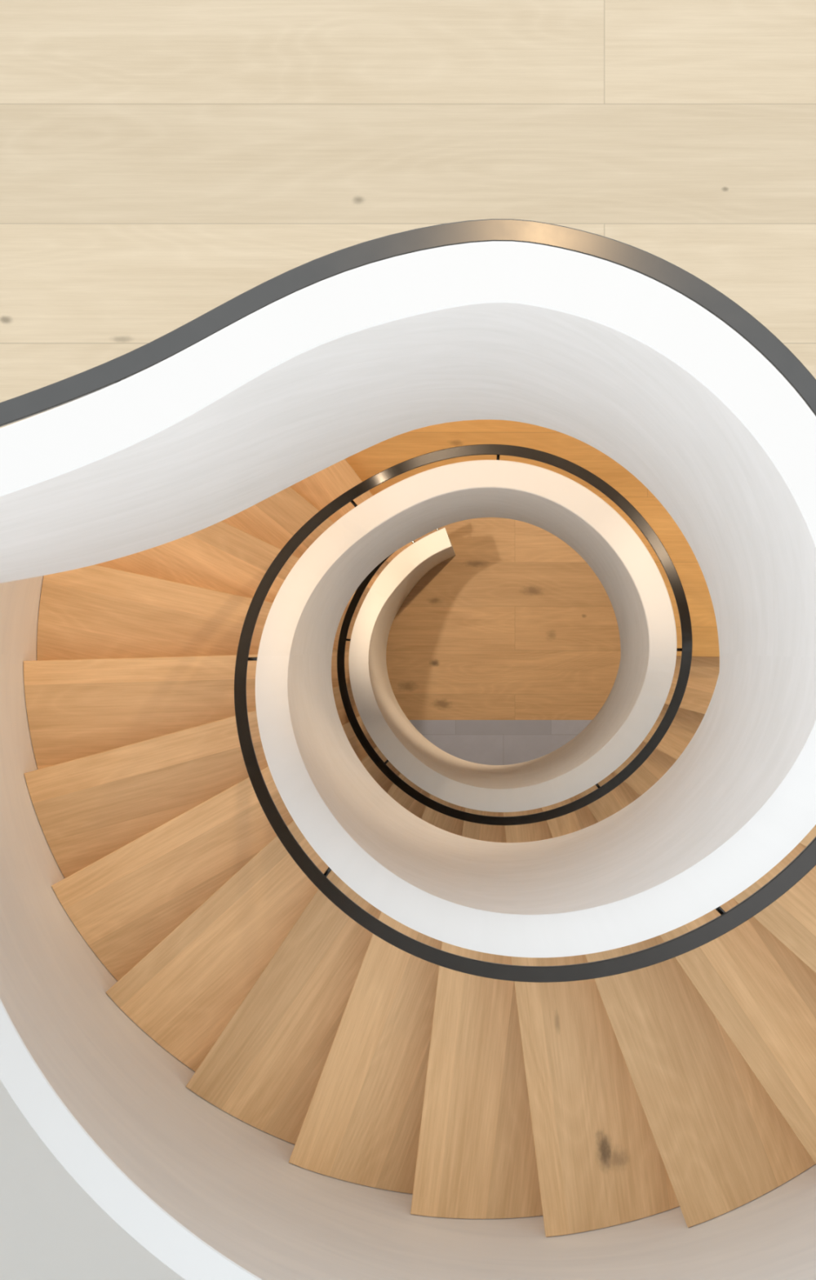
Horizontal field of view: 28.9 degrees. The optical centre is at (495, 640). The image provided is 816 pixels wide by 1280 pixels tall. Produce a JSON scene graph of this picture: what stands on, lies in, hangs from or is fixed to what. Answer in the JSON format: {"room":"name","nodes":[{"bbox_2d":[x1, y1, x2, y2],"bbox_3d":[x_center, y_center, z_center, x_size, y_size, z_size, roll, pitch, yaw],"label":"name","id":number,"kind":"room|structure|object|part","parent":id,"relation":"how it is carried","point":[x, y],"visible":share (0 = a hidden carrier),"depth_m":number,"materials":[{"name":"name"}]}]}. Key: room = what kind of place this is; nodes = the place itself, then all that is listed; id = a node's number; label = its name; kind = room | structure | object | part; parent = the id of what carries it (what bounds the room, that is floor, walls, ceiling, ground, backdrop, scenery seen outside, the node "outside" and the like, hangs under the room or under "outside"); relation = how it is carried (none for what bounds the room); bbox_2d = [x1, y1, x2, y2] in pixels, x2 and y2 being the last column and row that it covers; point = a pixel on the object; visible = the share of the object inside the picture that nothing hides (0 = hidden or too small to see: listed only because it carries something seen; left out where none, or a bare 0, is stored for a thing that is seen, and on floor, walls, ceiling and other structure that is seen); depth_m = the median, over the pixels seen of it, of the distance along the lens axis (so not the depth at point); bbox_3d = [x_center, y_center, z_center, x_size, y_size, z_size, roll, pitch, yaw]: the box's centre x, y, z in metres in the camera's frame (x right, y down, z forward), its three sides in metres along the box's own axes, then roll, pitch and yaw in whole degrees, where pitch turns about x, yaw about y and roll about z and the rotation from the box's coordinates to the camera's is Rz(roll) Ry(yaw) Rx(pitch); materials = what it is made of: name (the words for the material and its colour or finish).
{"room":"spiral staircase","nodes":[
{"label":"spiral staircase","id":0,"kind":"room"},
{"bbox_2d":[0,419,719,1279],"bbox_3d":[0.304,0.401,7.441,7.700,0.030,7.100,0,90,0],"label":"floor","id":1,"kind":"structure","parent":0,"point":[51,1228],"depth_m":7.43,"materials":[{"name":"brown wood"}]},
{"bbox_2d":[0,458,815,1279],"bbox_3d":[-0.282,0.487,5.436,4.022,4.976,3.030,28,90,0],"label":"spiral staircase","id":2,"kind":"structure","parent":1,"relation":"on","point":[251,1082],"depth_m":5.29,"materials":[{"name":"white paint"}]},
{"bbox_2d":[234,444,815,982],"bbox_3d":[-0.058,0.059,6.612,1.763,6.999,1.750,0,90,0],"label":"handrail","id":3,"kind":"object","parent":2,"relation":"attached to","point":[806,860],"visible":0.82,"depth_m":5.76,"materials":[{"name":"metal"}]},
{"bbox_3d":[-0.049,0.051,5.437,1.580,4.972,1.567,0,90,0],"label":"balustrade","id":4,"kind":"part","parent":2,"relation":"part of","materials":[{"name":"white paint"}]},
{"bbox_2d":[0,0,815,428],"bbox_3d":[0.304,-1.505,3.945,7.700,0.030,3.289,0,90,0],"label":"floor","id":5,"kind":"structure","parent":0,"point":[162,162],"depth_m":3.93,"materials":[{"name":"brown wood"}]},
{"bbox_2d":[0,240,815,657],"bbox_3d":[-1.378,-0.349,3.659,4.237,1.537,0.766,0,90,0],"label":"balustrade","id":6,"kind":"object","parent":5,"relation":"on","point":[606,356],"visible":1,"depth_m":3.14,"materials":[{"name":"white paint"}]},
{"bbox_2d":[0,218,815,426],"bbox_3d":[-1.336,-0.394,3.091,4.319,0.082,0.843,0,90,0],"label":"handrail","id":7,"kind":"object","parent":6,"relation":"attached to","point":[95,379],"visible":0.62,"depth_m":3.05,"materials":[{"name":"grey metal"}]},
{"bbox_2d":[386,517,621,764],"bbox_3d":[0.304,0.401,10.953,7.700,0.060,7.100,0,90,0],"label":"floor","id":8,"kind":"structure","parent":0,"point":[516,624],"depth_m":10.92,"materials":[{"name":"brown wood"}]},
{"bbox_2d":[331,528,719,842],"bbox_3d":[-0.313,0.505,8.945,4.022,4.950,2.969,30,90,0],"label":"spiral staircase","id":9,"kind":"structure","parent":8,"relation":"on","point":[641,695],"depth_m":8.27,"materials":[{"name":"white paint"}]}
]}

